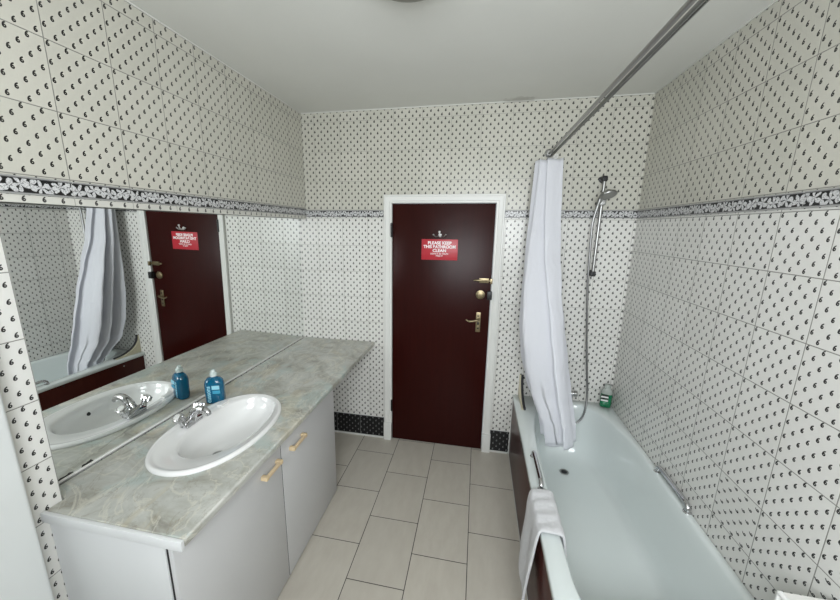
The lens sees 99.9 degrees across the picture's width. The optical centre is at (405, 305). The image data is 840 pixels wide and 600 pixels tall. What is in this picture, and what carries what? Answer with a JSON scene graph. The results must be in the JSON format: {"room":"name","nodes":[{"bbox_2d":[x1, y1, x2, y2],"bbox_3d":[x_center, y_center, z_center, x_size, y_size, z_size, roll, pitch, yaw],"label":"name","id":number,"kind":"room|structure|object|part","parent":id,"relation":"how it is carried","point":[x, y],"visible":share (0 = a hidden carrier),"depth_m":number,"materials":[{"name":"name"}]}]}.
{"room":"bathroom","nodes":[
{"label":"bathroom","id":0,"kind":"room"},
{"bbox_2d":[0,0,305,599],"bbox_3d":[-1.255,0.158,1.516,0.250,2.689,3.150,3,13,11],"label":"wall","id":1,"kind":"structure","parent":0,"point":[99,92],"depth_m":1.32,"materials":[{"name":"tile"}]},
{"bbox_2d":[0,203,303,483],"bbox_3d":[-1.085,-0.019,2.073,0.027,1.009,1.935,3,13,12],"label":"wall mirror","id":2,"kind":"object","parent":1,"relation":"attached to","point":[126,315],"visible":0.86,"depth_m":1.57,"materials":[{"name":"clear mirror"}]},
{"bbox_2d":[0,173,306,215],"bbox_3d":[-1.122,-0.431,1.359,0.009,0.055,3.150,3,13,11],"label":"trim","id":3,"kind":"structure","parent":1,"relation":"attached to","point":[11,184],"depth_m":1.37,"materials":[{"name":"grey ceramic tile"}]},
{"bbox_2d":[0,193,306,218],"bbox_3d":[-1.124,-0.392,1.368,0.005,0.024,3.149,3,13,11],"label":"trim","id":4,"kind":"structure","parent":1,"relation":"attached to","point":[4,197],"depth_m":1.38,"materials":[{"name":"tile"}]},
{"bbox_2d":[277,432,526,599],"bbox_3d":[-0.005,1.589,1.559,2.832,0.100,3.410,3,13,11],"label":"floor","id":5,"kind":"structure","parent":0,"point":[404,519],"depth_m":2.21,"materials":[{"name":"beige tile"}]},
{"bbox_2d":[0,392,53,599],"bbox_3d":[-1.261,0.715,0.848,0.050,1.890,0.575,3,13,11],"label":"pipe boxing","id":6,"kind":"object","parent":5,"relation":"on","point":[23,572],"visible":1,"depth_m":1.07,"materials":[{"name":"white paint"}]},
{"bbox_2d":[50,390,336,599],"bbox_3d":[-0.837,1.023,1.851,0.524,0.862,1.272,3,13,11],"label":"vanity cabinet","id":7,"kind":"object","parent":5,"relation":"on","point":[251,547],"visible":0.74,"depth_m":1.45,"materials":[{"name":"white laminate"}]},
{"bbox_2d":[40,337,374,551],"bbox_3d":[-0.785,0.512,2.092,0.662,0.035,2.005,3,13,11],"label":"countertop","id":8,"kind":"structure","parent":7,"relation":"on","point":[117,496],"depth_m":1.36,"materials":[{"name":"stone"}]},
{"bbox_2d":[144,393,281,476],"bbox_3d":[-0.875,0.642,1.694,0.454,0.158,0.682,3,13,11],"label":"washbasin","id":9,"kind":"object","parent":8,"relation":"in","point":[235,423],"visible":0.93,"depth_m":1.71,"materials":[{"name":"white ceramic"}]},
{"bbox_2d":[172,402,211,428],"bbox_3d":[-0.992,0.521,1.687,0.154,0.108,0.178,3,13,11],"label":"mixer tap","id":10,"kind":"object","parent":9,"relation":"on","point":[195,414],"visible":1,"depth_m":1.66,"materials":[{"name":"silver metal"}]},
{"bbox_3d":[-0.984,0.515,1.683,0.138,0.094,0.043,3,13,11],"label":"spout","id":11,"kind":"part","parent":10,"relation":"part of","materials":[{"name":"silver metal"}]},
{"bbox_2d":[204,369,225,403],"bbox_3d":[-1.040,0.433,1.917,0.096,0.190,0.067,-2,13,-10],"label":"wash bottle","id":12,"kind":"object","parent":8,"relation":"on","point":[214,385],"visible":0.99,"depth_m":1.89,"materials":[{"name":"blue plastic"}]},
{"bbox_3d":[-1.020,0.438,1.888,0.038,0.022,0.001,-2,13,-10],"label":"label panel","id":13,"kind":"part","parent":12,"relation":"part of","materials":[{"name":"blue paper"}]},
{"bbox_3d":[-0.685,1.096,1.496,0.017,0.840,0.622,3,13,11],"label":"door","id":14,"kind":"part","parent":7,"relation":"part of","materials":[{"name":"white laminate"}]},
{"bbox_3d":[-0.627,0.769,1.572,0.032,0.020,0.020,3,13,11],"label":"handle","id":15,"kind":"part","parent":7,"relation":"part of","materials":[{"name":"gold metal"}]},
{"bbox_3d":[-0.608,0.757,1.626,0.014,0.016,0.116,3,13,11],"label":"handle","id":16,"kind":"part","parent":7,"relation":"part of","materials":[{"name":"beige plastic"}]},
{"bbox_3d":[-0.604,0.744,1.683,0.032,0.020,0.020,3,13,11],"label":"handle","id":17,"kind":"part","parent":7,"relation":"part of","materials":[{"name":"gold metal"}]},
{"bbox_3d":[-0.580,0.730,1.807,0.032,0.020,0.020,3,13,11],"label":"handle","id":18,"kind":"part","parent":7,"relation":"part of","materials":[{"name":"gold metal"}]},
{"bbox_3d":[-0.559,0.717,1.863,0.014,0.016,0.121,3,13,11],"label":"handle","id":19,"kind":"part","parent":7,"relation":"part of","materials":[{"name":"beige plastic"}]},
{"bbox_3d":[-0.558,0.962,2.108,0.017,0.840,0.644,3,13,11],"label":"door","id":20,"kind":"part","parent":7,"relation":"part of","materials":[{"name":"white laminate"}]},
{"bbox_2d":[508,375,754,599],"bbox_3d":[1.039,1.086,1.987,0.719,0.717,1.720,3,13,11],"label":"bathtub","id":21,"kind":"object","parent":5,"relation":"on","point":[629,535],"depth_m":1.93,"materials":[{"name":"white ceramic"}]},
{"bbox_3d":[0.886,0.655,2.692,0.019,0.174,0.246,3,13,11],"label":"guard panel","id":22,"kind":"part","parent":21,"relation":"part of","materials":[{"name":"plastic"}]},
{"bbox_3d":[0.891,0.654,2.687,0.030,0.178,0.255,3,13,11],"label":"splash guard","id":23,"kind":"part","parent":21,"relation":"part of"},
{"bbox_3d":[0.700,1.168,2.076,0.014,0.508,1.711,3,13,11],"label":"panel","id":24,"kind":"part","parent":21,"relation":"part of","materials":[{"name":"brown wood"}]},
{"bbox_3d":[0.720,0.887,1.931,0.036,0.051,0.311,3,13,11],"label":"grip handle","id":25,"kind":"part","parent":21,"relation":"part of","materials":[{"name":"silver metal"}]},
{"bbox_2d":[518,488,566,599],"bbox_3d":[0.640,1.144,1.682,0.178,0.411,0.322,3,13,11],"label":"hand towel","id":26,"kind":"object","parent":21,"relation":"hanging from","point":[541,514],"visible":0.98,"depth_m":1.64,"materials":[{"name":"white fabric"}]},
{"bbox_2d":[571,391,577,398],"bbox_3d":[1.229,0.699,2.699,0.168,0.093,0.104,3,13,11],"label":"mixer tap","id":27,"kind":"object","parent":21,"relation":"on","point":[573,393],"visible":0.2,"depth_m":2.70,"materials":[{"name":"silver metal"}]},
{"bbox_2d":[599,384,612,407],"bbox_3d":[1.500,0.670,2.637,0.079,0.180,0.051,6,14,23],"label":"shampoo bottle","id":28,"kind":"object","parent":21,"relation":"on","point":[606,395],"visible":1,"depth_m":2.62,"materials":[{"name":"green plastic"}]},
{"bbox_3d":[1.360,0.922,1.803,0.036,0.051,0.326,3,13,11],"label":"grip handle","id":29,"kind":"part","parent":21,"relation":"part of","materials":[{"name":"silver metal"}]},
{"bbox_2d":[774,590,824,599],"bbox_3d":[1.057,1.318,0.677,0.155,0.830,0.878,3,13,11],"label":"tiled ledge","id":30,"kind":"object","parent":5,"relation":"on","point":[780,595],"visible":1,"depth_m":1.00,"materials":[{"name":"tile"}]},
{"bbox_3d":[0.989,1.310,0.689,0.016,0.820,0.878,3,13,11],"label":"edge trim","id":31,"kind":"part","parent":30,"relation":"part of","materials":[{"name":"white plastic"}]},
{"bbox_2d":[128,0,774,112],"bbox_3d":[0.022,-1.134,0.957,2.832,0.100,3.410,3,13,11],"label":"ceiling","id":32,"kind":"structure","parent":0,"point":[311,55],"depth_m":1.66,"materials":[{"name":"paint"}]},
{"bbox_2d":[393,0,422,2],"bbox_3d":[0.006,-1.074,1.130,0.304,0.090,0.304,3,13,11],"label":"ceiling light","id":33,"kind":"object","parent":32,"relation":"attached to","point":[405,1],"visible":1,"depth_m":1.23,"materials":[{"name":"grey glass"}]},
{"bbox_2d":[300,94,654,452],"bbox_3d":[0.335,-0.117,2.833,2.832,2.689,0.120,3,13,11],"label":"wall","id":34,"kind":"structure","parent":0,"point":[352,159],"depth_m":2.61,"materials":[{"name":"tile"}]},
{"bbox_2d":[306,210,383,216],"bbox_3d":[-0.491,-0.733,2.803,0.648,0.055,0.009,3,13,11],"label":"trim","id":35,"kind":"structure","parent":34,"relation":"attached to","point":[310,213],"depth_m":2.80,"materials":[{"name":"black tile"}]},
{"bbox_2d":[334,411,383,435],"bbox_3d":[-0.522,1.059,3.203,0.672,0.184,0.006,3,13,11],"label":"baseboard","id":36,"kind":"structure","parent":34,"relation":"attached to","point":[349,422],"depth_m":3.18,"materials":[{"name":"black tile"}]},
{"bbox_2d":[335,430,506,453],"bbox_3d":[-0.002,1.185,3.120,1.735,0.016,0.010,3,13,11],"label":"trim","id":37,"kind":"structure","parent":34,"relation":"attached to","point":[335,430],"depth_m":3.18,"materials":[{"name":"grey tile"}]},
{"bbox_2d":[384,194,505,452],"bbox_3d":[0.275,0.181,2.880,0.917,2.085,0.169,3,13,11],"label":"door","id":38,"kind":"structure","parent":34,"relation":"in","point":[441,316],"depth_m":2.83,"materials":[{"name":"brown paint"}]},
{"bbox_2d":[421,239,457,259],"bbox_3d":[0.259,-0.433,2.719,0.279,0.158,0.004,3,13,11],"label":"door sign","id":39,"kind":"object","parent":38,"relation":"attached to","point":[432,249],"visible":1,"depth_m":2.72,"materials":[{"name":"red plastic"}]},
{"bbox_3d":[0.521,0.111,2.751,0.108,0.033,0.047,3,13,11],"label":"lever","id":40,"kind":"part","parent":38,"relation":"part of","materials":[{"name":"gold metal"}]},
{"bbox_3d":[0.568,0.128,2.772,0.036,0.160,0.014,3,13,11],"label":"handle plate","id":41,"kind":"part","parent":38,"relation":"part of","materials":[{"name":"gold metal"}]},
{"bbox_2d":[490,430,508,451],"bbox_3d":[0.777,1.128,2.948,0.152,0.184,0.006,3,13,11],"label":"baseboard","id":42,"kind":"structure","parent":34,"relation":"attached to","point":[498,440],"depth_m":2.94,"materials":[{"name":"black tile"}]},
{"bbox_2d":[505,210,637,218],"bbox_3d":[1.150,-0.645,2.480,0.874,0.055,0.009,3,13,11],"label":"trim","id":43,"kind":"structure","parent":34,"relation":"attached to","point":[632,214],"depth_m":2.46,"materials":[{"name":"black tile"}]},
{"bbox_2d":[576,176,617,423],"bbox_3d":[1.291,0.015,2.505,0.160,1.798,0.182,3,13,11],"label":"shower riser","id":44,"kind":"object","parent":34,"relation":"attached to","point":[609,193],"visible":0.85,"depth_m":2.43,"materials":[{"name":"silver metal"}]},
{"bbox_2d":[545,0,709,157],"bbox_3d":[0.673,-0.722,0.922,0.056,0.056,3.148,3,13,11],"label":"rail","id":45,"kind":"object","parent":34,"relation":"attached to","point":[700,4],"visible":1,"depth_m":1.06,"materials":[{"name":"silver metal"}]},
{"bbox_2d":[519,154,575,449],"bbox_3d":[0.996,-0.013,2.377,0.402,1.929,0.464,3,13,11],"label":"shower curtain","id":46,"kind":"object","parent":45,"relation":"hanging from","point":[543,346],"visible":1,"depth_m":2.35,"materials":[{"name":"white fabric"}]},
{"bbox_2d":[611,0,839,599],"bbox_3d":[1.329,0.296,1.009,0.140,2.689,3.150,3,13,11],"label":"wall","id":47,"kind":"structure","parent":0,"point":[727,373],"depth_m":1.37,"materials":[{"name":"tile"}]},
{"bbox_2d":[124,0,777,113],"bbox_3d":[0.077,-1.082,0.967,2.442,0.006,3.150,3,13,11],"label":"trim","id":48,"kind":"structure","parent":47,"relation":"attached to","point":[127,1],"depth_m":2.15,"materials":[{"name":"paint"}]},
{"bbox_2d":[636,187,839,218],"bbox_3d":[1.262,-0.292,0.894,0.009,0.055,3.150,3,13,11],"label":"trim","id":49,"kind":"structure","parent":47,"relation":"attached to","point":[830,197],"depth_m":1.36,"materials":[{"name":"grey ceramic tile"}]}
]}

